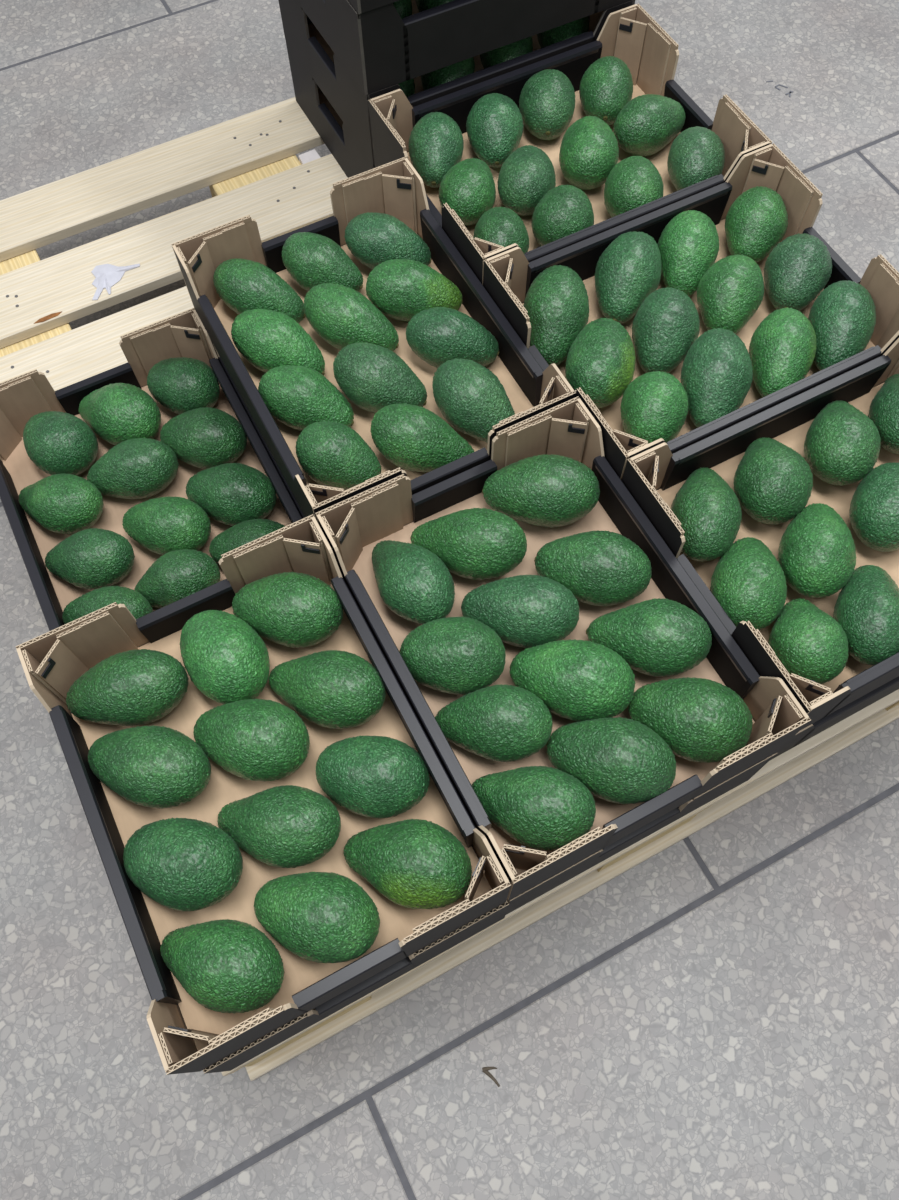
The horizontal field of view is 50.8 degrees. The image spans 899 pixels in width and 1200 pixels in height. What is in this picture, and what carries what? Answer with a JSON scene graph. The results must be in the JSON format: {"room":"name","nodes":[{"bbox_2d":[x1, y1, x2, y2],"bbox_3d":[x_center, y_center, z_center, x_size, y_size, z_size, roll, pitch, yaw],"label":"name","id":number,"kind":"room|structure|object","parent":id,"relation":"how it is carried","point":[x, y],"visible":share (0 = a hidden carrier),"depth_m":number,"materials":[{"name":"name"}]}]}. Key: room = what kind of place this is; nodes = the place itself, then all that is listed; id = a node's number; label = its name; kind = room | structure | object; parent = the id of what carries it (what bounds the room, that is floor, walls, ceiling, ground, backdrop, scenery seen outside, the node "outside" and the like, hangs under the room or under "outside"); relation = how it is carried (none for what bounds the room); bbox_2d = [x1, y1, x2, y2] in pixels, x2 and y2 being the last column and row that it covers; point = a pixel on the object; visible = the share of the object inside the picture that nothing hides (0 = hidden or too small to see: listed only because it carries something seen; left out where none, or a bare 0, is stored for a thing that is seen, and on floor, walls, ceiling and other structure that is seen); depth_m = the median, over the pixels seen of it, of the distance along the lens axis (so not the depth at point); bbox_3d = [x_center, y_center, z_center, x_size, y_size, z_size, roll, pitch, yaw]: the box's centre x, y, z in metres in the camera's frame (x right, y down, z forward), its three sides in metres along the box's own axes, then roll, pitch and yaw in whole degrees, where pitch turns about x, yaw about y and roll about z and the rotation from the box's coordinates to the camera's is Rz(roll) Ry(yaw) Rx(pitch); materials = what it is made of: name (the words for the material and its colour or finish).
{"room":"supermarket produce section","nodes":[
{"label":"supermarket produce section","id":0,"kind":"room"},
{"bbox_2d":[0,0,898,1199],"bbox_3d":[-0.092,-0.442,1.513,10.400,0.060,9.226,-26,67,-11],"label":"floor","id":1,"kind":"structure","parent":0,"point":[716,1018],"depth_m":1.07,"materials":[{"name":"tile"}]},
{"bbox_2d":[0,97,898,1080],"bbox_3d":[-0.052,-0.226,1.305,1.027,0.131,1.259,-26,67,-11],"label":"wooden pallet","id":2,"kind":"object","parent":1,"relation":"on","point":[249,164],"visible":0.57,"depth_m":1.36,"materials":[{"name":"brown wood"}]},
{"bbox_2d":[91,264,139,299],"bbox_3d":[-0.474,-0.457,1.344,0.069,0.006,0.065,-10,65,-4],"label":"paper scrap","id":3,"kind":"object","parent":2,"relation":"on","point":[107,275],"visible":1,"depth_m":1.35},
{"bbox_2d":[0,308,302,630],"bbox_3d":[-0.361,-0.120,1.130,0.303,0.104,0.402,-26,67,-11],"label":"tray","id":4,"kind":"object","parent":2,"relation":"on","point":[22,397],"visible":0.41,"depth_m":1.18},
{"bbox_2d":[23,411,98,475],"bbox_3d":[-0.481,-0.192,1.165,0.097,0.080,0.079,22,67,11],"label":"avocado","id":5,"kind":"object","parent":4,"relation":"on","point":[56,442],"visible":0.98,"depth_m":1.14,"materials":[{"name":"food"}]},
{"bbox_2d":[18,473,103,533],"bbox_3d":[-0.468,-0.114,1.131,0.111,0.074,0.076,-5,65,-2],"label":"avocado","id":6,"kind":"object","parent":4,"relation":"on","point":[64,503],"visible":0.98,"depth_m":1.10,"materials":[{"name":"food"}]},
{"bbox_2d":[45,528,134,589],"bbox_3d":[-0.420,-0.046,1.099,0.108,0.073,0.073,-15,65,-6],"label":"avocado","id":7,"kind":"object","parent":4,"relation":"on","point":[92,558],"visible":0.99,"depth_m":1.07,"materials":[{"name":"food"}]},
{"bbox_2d":[62,586,152,623],"bbox_3d":[-0.387,0.017,1.071,0.105,0.070,0.071,17,66,9],"label":"avocado","id":8,"kind":"object","parent":4,"relation":"on","point":[136,603],"visible":0.48,"depth_m":1.05,"materials":[{"name":"food"}]},
{"bbox_2d":[78,383,160,444],"bbox_3d":[-0.413,-0.237,1.185,0.082,0.080,0.117,-39,70,-16],"label":"avocado","id":9,"kind":"object","parent":4,"relation":"on","point":[117,413],"visible":0.97,"depth_m":1.15,"materials":[{"name":"food"}]},
{"bbox_2d":[87,438,178,498],"bbox_3d":[-0.387,-0.161,1.153,0.111,0.073,0.073,1,65,1],"label":"avocado","id":10,"kind":"object","parent":4,"relation":"on","point":[138,468],"visible":0.91,"depth_m":1.13,"materials":[{"name":"food"}]},
{"bbox_2d":[122,496,210,554],"bbox_3d":[-0.336,-0.088,1.118,0.110,0.073,0.072,7,65,4],"label":"avocado","id":11,"kind":"object","parent":4,"relation":"on","point":[163,525],"visible":0.97,"depth_m":1.09,"materials":[{"name":"food"}]},
{"bbox_2d":[134,549,220,607],"bbox_3d":[-0.314,-0.020,1.087,0.098,0.070,0.071,-32,69,-14],"label":"avocado","id":12,"kind":"object","parent":4,"relation":"on","point":[175,575],"visible":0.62,"depth_m":1.06,"materials":[{"name":"food"}]},
{"bbox_2d":[147,357,219,413],"bbox_3d":[-0.339,-0.274,1.205,0.097,0.074,0.073,26,68,12],"label":"avocado","id":13,"kind":"object","parent":4,"relation":"on","point":[181,385],"visible":0.94,"depth_m":1.18,"materials":[{"name":"food"}]},
{"bbox_2d":[160,407,246,468],"bbox_3d":[-0.305,-0.199,1.168,0.110,0.076,0.077,-1,65,0],"label":"avocado","id":14,"kind":"object","parent":4,"relation":"on","point":[203,438],"visible":0.97,"depth_m":1.14,"materials":[{"name":"food"}]},
{"bbox_2d":[185,463,276,525],"bbox_3d":[-0.263,-0.126,1.134,0.112,0.076,0.077,0,65,1],"label":"avocado","id":15,"kind":"object","parent":4,"relation":"on","point":[231,494],"visible":0.96,"depth_m":1.11,"materials":[{"name":"food"}]},
{"bbox_2d":[209,519,284,564],"bbox_3d":[-0.230,-0.061,1.105,0.106,0.071,0.069,8,65,4],"label":"avocado","id":16,"kind":"object","parent":4,"relation":"on","point":[244,532],"visible":0.42,"depth_m":1.08,"materials":[{"name":"food"}]},
{"bbox_2d":[210,339,304,517],"bbox_3d":[-0.092,-0.250,1.188,0.303,0.104,0.402,-26,67,-11],"label":"tray","id":17,"kind":"object","parent":2,"relation":"on","point":[218,356],"visible":0.02,"depth_m":1.15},
{"bbox_2d":[171,157,575,522],"bbox_3d":[-0.094,-0.292,1.092,0.303,0.104,0.402,-26,67,-11],"label":"tray","id":18,"kind":"object","parent":17,"relation":"on","point":[395,188],"visible":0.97,"depth_m":1.11,"materials":[{"name":"cardboard"}]},
{"bbox_2d":[213,259,305,322],"bbox_3d":[-0.230,-0.367,1.135,0.113,0.068,0.067,33,70,15],"label":"avocado","id":19,"kind":"object","parent":18,"relation":"on","point":[243,285],"visible":0.8,"depth_m":1.11,"materials":[{"name":"food"}]},
{"bbox_2d":[231,309,324,374],"bbox_3d":[-0.199,-0.297,1.100,0.112,0.072,0.073,6,65,4],"label":"avocado","id":20,"kind":"object","parent":18,"relation":"on","point":[267,339],"visible":0.8,"depth_m":1.07,"materials":[{"name":"food"}]},
{"bbox_2d":[258,365,353,430],"bbox_3d":[-0.161,-0.227,1.067,0.106,0.071,0.072,-1,65,0],"label":"avocado","id":21,"kind":"object","parent":18,"relation":"on","point":[299,397],"visible":0.88,"depth_m":1.04,"materials":[{"name":"food"}]},
{"bbox_2d":[282,232,362,291],"bbox_3d":[-0.154,-0.409,1.154,0.101,0.068,0.069,5,65,3],"label":"avocado","id":22,"kind":"object","parent":18,"relation":"on","point":[311,259],"visible":0.83,"depth_m":1.13,"materials":[{"name":"food"}]},
{"bbox_2d":[295,421,380,489],"bbox_3d":[-0.121,-0.158,1.034,0.096,0.071,0.071,6,65,4],"label":"avocado","id":23,"kind":"object","parent":18,"relation":"on","point":[332,454],"visible":0.88,"depth_m":1.01,"materials":[{"name":"food"}]},
{"bbox_2d":[303,283,398,350],"bbox_3d":[-0.117,-0.328,1.113,0.119,0.072,0.070,35,70,15],"label":"avocado","id":24,"kind":"object","parent":18,"relation":"on","point":[340,315],"visible":0.84,"depth_m":1.09,"materials":[{"name":"food"}]},
{"bbox_2d":[333,342,426,412],"bbox_3d":[-0.082,-0.248,1.074,0.107,0.075,0.075,42,72,18],"label":"avocado","id":25,"kind":"object","parent":18,"relation":"on","point":[372,377],"visible":0.88,"depth_m":1.05,"materials":[{"name":"food"}]},
{"bbox_2d":[345,212,430,269],"bbox_3d":[-0.077,-0.437,1.166,0.106,0.068,0.068,27,68,13],"label":"avocado","id":26,"kind":"object","parent":18,"relation":"on","point":[373,239],"visible":0.81,"depth_m":1.14,"materials":[{"name":"food"}]},
{"bbox_2d":[366,259,462,320],"bbox_3d":[-0.042,-0.369,1.132,0.116,0.072,0.071,4,65,2],"label":"avocado","id":27,"kind":"object","parent":18,"relation":"on","point":[400,289],"visible":0.87,"depth_m":1.11,"materials":[{"name":"food"}]},
{"bbox_2d":[370,404,473,471],"bbox_3d":[-0.029,-0.178,1.040,0.115,0.073,0.072,-1,65,0],"label":"avocado","id":28,"kind":"object","parent":18,"relation":"on","point":[411,437],"visible":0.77,"depth_m":1.02,"materials":[{"name":"food"}]},
{"bbox_2d":[405,307,498,367],"bbox_3d":[0.003,-0.306,1.103,0.107,0.070,0.071,-6,65,-2],"label":"avocado","id":29,"kind":"object","parent":18,"relation":"on","point":[436,335],"visible":0.92,"depth_m":1.08,"materials":[{"name":"food"}]},
{"bbox_2d":[432,359,514,442],"bbox_3d":[0.027,-0.222,1.060,0.074,0.075,0.113,-29,68,-12],"label":"avocado","id":30,"kind":"object","parent":18,"relation":"on","point":[472,399],"visible":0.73,"depth_m":1.03,"materials":[{"name":"food"}]},
{"bbox_2d":[285,39,374,177],"bbox_3d":[0.004,-0.780,1.436,0.402,0.104,0.303,-26,67,-11],"label":"tray","id":31,"kind":"object","parent":2,"relation":"on","point":[332,130],"visible":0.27,"depth_m":1.41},
{"bbox_2d":[278,0,634,164],"bbox_3d":[0.003,-0.822,1.340,0.402,0.104,0.303,-26,67,-11],"label":"tray","id":32,"kind":"object","parent":31,"relation":"on","point":[350,103],"visible":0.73,"depth_m":1.29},
{"bbox_2d":[421,57,474,89],"bbox_3d":[-0.003,-0.725,1.297,0.074,0.075,0.108,-1,65,0],"label":"avocado","id":33,"kind":"object","parent":32,"relation":"on","point":[446,74],"visible":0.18,"depth_m":1.27,"materials":[{"name":"food"}]},
{"bbox_2d":[296,0,630,94],"bbox_3d":[0.000,-0.867,1.245,0.402,0.104,0.303,-26,67,-11],"label":"tray","id":34,"kind":"object","parent":32,"relation":"on","point":[379,49],"visible":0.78,"depth_m":1.19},
{"bbox_2d":[480,37,532,68],"bbox_3d":[0.079,-0.766,1.316,0.075,0.075,0.110,-3,65,-1],"label":"avocado","id":35,"kind":"object","parent":32,"relation":"on","point":[524,46],"visible":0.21,"depth_m":1.29,"materials":[{"name":"food"}]},
{"bbox_2d":[203,849,508,1073],"bbox_3d":[-0.172,0.208,0.973,0.303,0.104,0.402,-26,67,-11],"label":"tray","id":36,"kind":"object","parent":2,"relation":"on","point":[387,975],"visible":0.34,"depth_m":0.89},
{"bbox_2d":[16,514,510,1074],"bbox_3d":[-0.176,0.162,0.878,0.303,0.104,0.402,-26,67,-11],"label":"tray","id":37,"kind":"object","parent":36,"relation":"on","point":[189,1036],"visible":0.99,"depth_m":0.88,"materials":[{"name":"cardboard"}]},
{"bbox_2d":[66,649,187,725],"bbox_3d":[-0.314,0.086,0.918,0.121,0.075,0.074,-8,65,-3],"label":"avocado","id":38,"kind":"object","parent":37,"relation":"on","point":[142,686],"visible":1,"depth_m":0.89,"materials":[{"name":"food"}]},
{"bbox_2d":[88,725,210,808],"bbox_3d":[-0.282,0.152,0.886,0.122,0.076,0.076,26,68,12],"label":"avocado","id":39,"kind":"object","parent":37,"relation":"on","point":[153,766],"visible":1,"depth_m":0.86,"materials":[{"name":"food"}]},
{"bbox_2d":[123,818,242,911],"bbox_3d":[-0.240,0.235,0.845,0.111,0.080,0.078,11,65,6],"label":"avocado","id":40,"kind":"object","parent":37,"relation":"on","point":[181,864],"visible":1,"depth_m":0.82,"materials":[{"name":"food"}]},
{"bbox_2d":[161,919,283,1013],"bbox_3d":[-0.197,0.313,0.810,0.113,0.076,0.076,-3,65,-1],"label":"avocado","id":41,"kind":"object","parent":37,"relation":"on","point":[226,966],"visible":1,"depth_m":0.79,"materials":[{"name":"food"}]},
{"bbox_2d":[180,610,269,703],"bbox_3d":[-0.222,0.054,0.930,0.079,0.080,0.108,-31,68,-13],"label":"avocado","id":42,"kind":"object","parent":37,"relation":"on","point":[225,658],"visible":0.96,"depth_m":0.90,"materials":[{"name":"food"}]},
{"bbox_2d":[193,699,309,781],"bbox_3d":[-0.188,0.132,0.894,0.113,0.077,0.078,-1,65,0],"label":"avocado","id":43,"kind":"object","parent":37,"relation":"on","point":[261,740],"visible":0.99,"depth_m":0.87,"materials":[{"name":"food"}]},
{"bbox_2d":[217,785,340,867],"bbox_3d":[-0.156,0.207,0.859,0.117,0.076,0.075,-8,65,-3],"label":"avocado","id":44,"kind":"object","parent":37,"relation":"on","point":[287,826],"visible":0.98,"depth_m":0.83,"materials":[{"name":"food"}]},
{"bbox_2d":[232,572,342,647],"bbox_3d":[-0.162,0.006,0.953,0.113,0.077,0.077,26,68,12],"label":"avocado","id":45,"kind":"object","parent":37,"relation":"on","point":[288,609],"visible":0.94,"depth_m":0.93,"materials":[{"name":"food"}]},
{"bbox_2d":[254,872,379,962],"bbox_3d":[-0.117,0.276,0.826,0.115,0.077,0.075,5,65,3],"label":"avocado","id":46,"kind":"object","parent":37,"relation":"on","point":[319,917],"visible":1,"depth_m":0.80,"materials":[{"name":"food"}]},
{"bbox_2d":[268,650,385,728],"bbox_3d":[-0.118,0.081,0.917,0.118,0.079,0.078,34,70,15],"label":"avocado","id":47,"kind":"object","parent":37,"relation":"on","point":[332,689],"visible":1,"depth_m":0.89,"materials":[{"name":"food"}]},
{"bbox_2d":[316,735,429,817],"bbox_3d":[-0.073,0.163,0.879,0.109,0.076,0.075,10,65,5],"label":"avocado","id":48,"kind":"object","parent":37,"relation":"on","point":[368,776],"visible":1,"depth_m":0.85,"materials":[{"name":"food"}]},
{"bbox_2d":[343,819,471,908],"bbox_3d":[-0.039,0.235,0.843,0.117,0.079,0.078,0,65,0],"label":"avocado","id":49,"kind":"object","parent":37,"relation":"on","point":[413,863],"visible":1,"depth_m":0.82,"materials":[{"name":"food"}]},
{"bbox_2d":[506,753,776,914],"bbox_3d":[0.098,0.078,1.031,0.303,0.104,0.402,-26,67,-11],"label":"tray","id":50,"kind":"object","parent":2,"relation":"on","point":[630,839],"visible":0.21,"depth_m":0.95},
{"bbox_2d":[315,396,810,900],"bbox_3d":[0.095,0.033,0.936,0.303,0.104,0.402,-26,67,-11],"label":"tray","id":51,"kind":"object","parent":50,"relation":"on","point":[352,527],"visible":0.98,"depth_m":0.95,"materials":[{"name":"cardboard"}]},
{"bbox_2d":[372,540,454,623],"bbox_3d":[-0.037,-0.024,0.967,0.075,0.075,0.115,-14,65,-6],"label":"avocado","id":52,"kind":"object","parent":51,"relation":"on","point":[412,581],"visible":0.99,"depth_m":0.94,"materials":[{"name":"food"}]},
{"bbox_2d":[399,616,505,694],"bbox_3d":[0.003,0.054,0.929,0.105,0.077,0.077,-2,65,0],"label":"avocado","id":53,"kind":"object","parent":51,"relation":"on","point":[451,655],"visible":0.94,"depth_m":0.90,"materials":[{"name":"food"}]},
{"bbox_2d":[410,508,526,579],"bbox_3d":[0.021,-0.064,0.984,0.120,0.078,0.077,32,69,14],"label":"avocado","id":54,"kind":"object","parent":51,"relation":"on","point":[473,543],"visible":0.89,"depth_m":0.95,"materials":[{"name":"food"}]},
{"bbox_2d":[435,684,552,761],"bbox_3d":[0.041,0.117,0.900,0.112,0.074,0.074,-1,65,0],"label":"avocado","id":55,"kind":"object","parent":51,"relation":"on","point":[499,723],"visible":0.93,"depth_m":0.87,"materials":[{"name":"food"}]},
{"bbox_2d":[461,575,578,647],"bbox_3d":[0.071,0.011,0.950,0.117,0.074,0.075,-4,65,-1],"label":"avocado","id":56,"kind":"object","parent":51,"relation":"on","point":[526,611],"visible":0.88,"depth_m":0.93,"materials":[{"name":"food"}]},
{"bbox_2d":[472,766,595,849],"bbox_3d":[0.076,0.190,0.864,0.111,0.076,0.078,-6,65,-2],"label":"avocado","id":57,"kind":"object","parent":51,"relation":"on","point":[538,807],"visible":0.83,"depth_m":0.84,"materials":[{"name":"food"}]},
{"bbox_2d":[482,454,599,527],"bbox_3d":[0.098,-0.115,1.006,0.121,0.079,0.080,-10,65,-4],"label":"avocado","id":58,"kind":"object","parent":51,"relation":"on","point":[549,490],"visible":1,"depth_m":0.98,"materials":[{"name":"food"}]},
{"bbox_2d":[510,639,635,721],"bbox_3d":[0.118,0.077,0.915,0.120,0.080,0.080,2,65,2],"label":"avocado","id":59,"kind":"object","parent":51,"relation":"on","point":[576,680],"visible":0.88,"depth_m":0.89,"materials":[{"name":"food"}]},
{"bbox_2d":[534,531,651,606],"bbox_3d":[0.147,-0.032,0.968,0.117,0.077,0.078,-1,65,0],"label":"avocado","id":60,"kind":"object","parent":51,"relation":"on","point":[600,568],"visible":0.91,"depth_m":0.94,"materials":[{"name":"food"}]},
{"bbox_2d":[546,717,675,804],"bbox_3d":[0.151,0.150,0.881,0.116,0.080,0.082,-2,65,0],"label":"avocado","id":61,"kind":"object","parent":51,"relation":"on","point":[619,760],"visible":0.96,"depth_m":0.85,"materials":[{"name":"food"}]},
{"bbox_2d":[586,598,711,676],"bbox_3d":[0.199,0.033,0.935,0.115,0.079,0.078,30,69,14],"label":"avocado","id":62,"kind":"object","parent":51,"relation":"on","point":[658,637],"visible":0.93,"depth_m":0.91,"materials":[{"name":"food"}]},
{"bbox_2d":[628,677,752,762],"bbox_3d":[0.228,0.113,0.897,0.114,0.080,0.080,6,65,3],"label":"avocado","id":63,"kind":"object","parent":51,"relation":"on","point":[701,720],"visible":0.88,"depth_m":0.87,"materials":[{"name":"food"}]},
{"bbox_2d":[771,676,898,759],"bbox_3d":[0.432,-0.039,1.082,0.402,0.104,0.303,-26,67,-11],"label":"tray","id":64,"kind":"object","parent":2,"relation":"on","point":[891,686],"visible":0.02,"depth_m":1.00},
{"bbox_2d":[622,338,898,729],"bbox_3d":[0.430,-0.085,0.988,0.402,0.104,0.303,-26,67,-11],"label":"tray","id":65,"kind":"object","parent":64,"relation":"on","point":[654,476],"visible":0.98,"depth_m":1.01,"materials":[{"name":"cardboard"}]},
{"bbox_2d":[671,467,741,561],"bbox_3d":[0.272,-0.094,0.996,0.074,0.077,0.125,25,67,12],"label":"avocado","id":66,"kind":"object","parent":65,"relation":"on","point":[708,511],"visible":0.88,"depth_m":0.96,"materials":[{"name":"food"}]},
{"bbox_2d":[710,537,786,629],"bbox_3d":[0.302,-0.017,0.961,0.076,0.074,0.105,-7,65,-3],"label":"avocado","id":67,"kind":"object","parent":65,"relation":"on","point":[748,581],"visible":0.9,"depth_m":0.93,"materials":[{"name":"food"}]},
{"bbox_2d":[733,437,812,524],"bbox_3d":[0.347,-0.129,1.009,0.082,0.081,0.108,27,68,13],"label":"avocado","id":68,"kind":"object","parent":65,"relation":"on","point":[773,483],"visible":1,"depth_m":0.98,"materials":[{"name":"food"}]},
{"bbox_2d":[768,598,848,684],"bbox_3d":[0.350,0.042,0.932,0.075,0.074,0.090,-26,67,-11],"label":"avocado","id":69,"kind":"object","parent":65,"relation":"on","point":[810,644],"visible":0.93,"depth_m":0.90,"materials":[{"name":"food"}]},
{"bbox_2d":[778,503,856,597],"bbox_3d":[0.377,-0.054,0.976,0.076,0.077,0.111,2,65,1],"label":"avocado","id":70,"kind":"object","parent":65,"relation":"on","point":[817,557],"visible":1,"depth_m":0.94,"materials":[{"name":"food"}]},
{"bbox_2d":[803,400,880,485],"bbox_3d":[0.424,-0.176,1.032,0.079,0.079,0.116,-7,65,-3],"label":"avocado","id":71,"kind":"object","parent":65,"relation":"on","point":[842,445],"visible":1,"depth_m":1.00,"materials":[{"name":"food"}]},
{"bbox_2d":[833,565,898,665],"bbox_3d":[0.424,0.013,0.945,0.073,0.073,0.111,22,67,11],"label":"avocado","id":72,"kind":"object","parent":65,"relation":"on","point":[866,608],"visible":0.91,"depth_m":0.92,"materials":[{"name":"food"}]},
{"bbox_2d":[849,462,898,551],"bbox_3d":[0.465,-0.099,0.995,0.078,0.078,0.104,25,67,12],"label":"avocado","id":73,"kind":"object","parent":65,"relation":"on","point":[874,505],"visible":1,"depth_m":0.97,"materials":[{"name":"food"}]},
{"bbox_2d":[868,374,898,453],"bbox_3d":[0.508,-0.209,1.047,0.077,0.077,0.113,33,69,15],"label":"avocado","id":74,"kind":"object","parent":65,"relation":"on","point":[884,408],"visible":0.94,"depth_m":1.02,"materials":[{"name":"food"}]},
{"bbox_3d":[0.290,-0.285,1.200,0.402,0.104,0.303,-26,67,-11],"label":"tray","id":75,"kind":"object","parent":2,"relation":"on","visible":0},
{"bbox_2d":[483,143,898,480],"bbox_3d":[0.288,-0.329,1.104,0.402,0.104,0.303,-26,67,-11],"label":"tray","id":76,"kind":"object","parent":75,"relation":"on","point":[508,276],"visible":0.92,"depth_m":1.12,"materials":[{"name":"cardboard"}]},
{"bbox_2d":[523,265,588,365],"bbox_3d":[0.126,-0.335,1.110,0.080,0.079,0.118,-8,65,-3],"label":"avocado","id":77,"kind":"object","parent":76,"relation":"on","point":[556,303],"visible":0.78,"depth_m":1.08,"materials":[{"name":"food"}]},
{"bbox_2d":[565,318,635,407],"bbox_3d":[0.173,-0.272,1.079,0.078,0.080,0.122,9,65,5],"label":"avocado","id":78,"kind":"object","parent":76,"relation":"on","point":[600,361],"visible":0.9,"depth_m":1.04,"materials":[{"name":"food"}]},
{"bbox_2d":[594,231,661,323],"bbox_3d":[0.211,-0.388,1.134,0.079,0.079,0.109,35,70,16],"label":"avocado","id":79,"kind":"object","parent":76,"relation":"on","point":[628,270],"visible":0.93,"depth_m":1.11,"materials":[{"name":"food"}]},
{"bbox_2d":[620,371,688,442],"bbox_3d":[0.229,-0.210,1.053,0.076,0.074,0.089,-7,65,-2],"label":"avocado","id":80,"kind":"object","parent":76,"relation":"on","point":[654,406],"visible":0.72,"depth_m":1.03,"materials":[{"name":"food"}]},
{"bbox_2d":[632,287,699,372],"bbox_3d":[0.252,-0.313,1.099,0.079,0.077,0.099,-11,65,-4],"label":"avocado","id":81,"kind":"object","parent":76,"relation":"on","point":[665,326],"visible":0.93,"depth_m":1.07,"materials":[{"name":"food"}]},
{"bbox_2d":[657,210,718,295],"bbox_3d":[0.288,-0.424,1.152,0.075,0.075,0.105,27,68,13],"label":"avocado","id":82,"kind":"object","parent":76,"relation":"on","point":[688,245],"visible":0.8,"depth_m":1.13,"materials":[{"name":"food"}]},
{"bbox_2d":[680,328,752,427],"bbox_3d":[0.302,-0.249,1.067,0.082,0.080,0.113,-12,65,-5],"label":"avocado","id":83,"kind":"object","parent":76,"relation":"on","point":[716,377],"visible":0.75,"depth_m":1.04,"materials":[{"name":"food"}]},
{"bbox_2d":[696,254,763,333],"bbox_3d":[0.331,-0.362,1.121,0.077,0.077,0.096,39,71,17],"label":"avocado","id":84,"kind":"object","parent":76,"relation":"on","point":[730,292],"visible":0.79,"depth_m":1.09,"materials":[{"name":"food"}]},
{"bbox_2d":[725,186,787,262],"bbox_3d":[0.380,-0.462,1.169,0.076,0.075,0.093,-7,65,-3],"label":"avocado","id":85,"kind":"object","parent":76,"relation":"on","point":[756,221],"visible":0.82,"depth_m":1.14,"materials":[{"name":"food"}]},
{"bbox_2d":[749,308,815,396],"bbox_3d":[0.383,-0.281,1.084,0.076,0.074,0.110,-6,65,-2],"label":"avocado","id":86,"kind":"object","parent":76,"relation":"on","point":[782,349],"visible":0.78,"depth_m":1.06,"materials":[{"name":"food"}]},
{"bbox_2d":[764,234,831,310],"bbox_3d":[0.414,-0.393,1.135,0.077,0.077,0.095,39,71,17],"label":"avocado","id":87,"kind":"object","parent":76,"relation":"on","point":[797,270],"visible":0.89,"depth_m":1.11,"materials":[{"name":"food"}]},
{"bbox_2d":[808,280,875,370],"bbox_3d":[0.454,-0.316,1.099,0.074,0.076,0.117,16,66,8],"label":"avocado","id":88,"kind":"object","parent":76,"relation":"on","point":[842,317],"visible":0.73,"depth_m":1.07,"materials":[{"name":"food"}]},
{"bbox_3d":[0.148,-0.530,1.317,0.402,0.104,0.303,-26,67,-11],"label":"tray","id":89,"kind":"object","parent":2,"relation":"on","visible":0},
{"bbox_2d":[368,4,771,284],"bbox_3d":[0.146,-0.573,1.221,0.402,0.104,0.303,-26,67,-11],"label":"tray","id":90,"kind":"object","parent":89,"relation":"on","point":[630,34],"visible":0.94,"depth_m":1.25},
{"bbox_2d":[408,112,463,187],"bbox_3d":[-0.019,-0.588,1.234,0.073,0.073,0.097,19,67,10],"label":"avocado","id":91,"kind":"object","parent":90,"relation":"on","point":[436,143],"visible":0.91,"depth_m":1.21,"materials":[{"name":"food"}]},
{"bbox_2d":[439,158,495,225],"bbox_3d":[0.026,-0.521,1.202,0.074,0.072,0.101,33,69,15],"label":"avocado","id":92,"kind":"object","parent":90,"relation":"on","point":[468,188],"visible":0.88,"depth_m":1.17,"materials":[{"name":"food"}]},
{"bbox_2d":[466,93,523,167],"bbox_3d":[0.058,-0.619,1.246,0.078,0.077,0.092,24,67,11],"label":"avocado","id":93,"kind":"object","parent":90,"relation":"on","point":[494,125],"visible":0.94,"depth_m":1.22,"materials":[{"name":"food"}]},
{"bbox_2d":[473,207,528,253],"bbox_3d":[0.064,-0.446,1.167,0.069,0.070,0.093,1,65,1],"label":"avocado","id":94,"kind":"object","parent":90,"relation":"on","point":[501,226],"visible":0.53,"depth_m":1.14,"materials":[{"name":"food"}]},
{"bbox_2d":[497,145,555,215],"bbox_3d":[0.098,-0.537,1.208,0.074,0.074,0.100,-1,65,0],"label":"avocado","id":95,"kind":"object","parent":90,"relation":"on","point":[528,173],"visible":0.92,"depth_m":1.18,"materials":[{"name":"food"}]},
{"bbox_2d":[519,69,574,139],"bbox_3d":[0.130,-0.663,1.267,0.076,0.075,0.092,14,66,7],"label":"avocado","id":96,"kind":"object","parent":90,"relation":"on","point":[547,99],"visible":0.99,"depth_m":1.24,"materials":[{"name":"food"}]},
{"bbox_2d":[531,185,593,245],"bbox_3d":[0.140,-0.473,1.176,0.078,0.077,0.089,-6,65,-2],"label":"avocado","id":97,"kind":"object","parent":90,"relation":"on","point":[564,210],"visible":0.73,"depth_m":1.14,"materials":[{"name":"food"}]},
{"bbox_2d":[559,116,618,189],"bbox_3d":[0.179,-0.581,1.226,0.078,0.077,0.106,-6,65,-2],"label":"avocado","id":98,"kind":"object","parent":90,"relation":"on","point":[589,150],"visible":0.97,"depth_m":1.19,"materials":[{"name":"food"}]},
{"bbox_2d":[579,56,632,124],"bbox_3d":[0.213,-0.686,1.278,0.073,0.073,0.092,-8,65,-3],"label":"avocado","id":99,"kind":"object","parent":90,"relation":"on","point":[606,86],"visible":0.88,"depth_m":1.25,"materials":[{"name":"food"}]},
{"bbox_2d":[604,155,663,216],"bbox_3d":[0.234,-0.520,1.198,0.074,0.075,0.098,7,65,4],"label":"avocado","id":100,"kind":"object","parent":90,"relation":"on","point":[633,182],"visible":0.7,"depth_m":1.17,"materials":[{"name":"food"}]},
{"bbox_2d":[613,94,684,155],"bbox_3d":[0.264,-0.631,1.250,0.074,0.074,0.108,36,70,16],"label":"avocado","id":101,"kind":"object","parent":90,"relation":"on","point":[647,123],"visible":1,"depth_m":1.22,"materials":[{"name":"food"}]},
{"bbox_2d":[667,126,724,190],"bbox_3d":[0.317,-0.565,1.219,0.073,0.073,0.092,17,66,8],"label":"avocado","id":102,"kind":"object","parent":90,"relation":"on","point":[697,154],"visible":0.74,"depth_m":1.19,"materials":[{"name":"food"}]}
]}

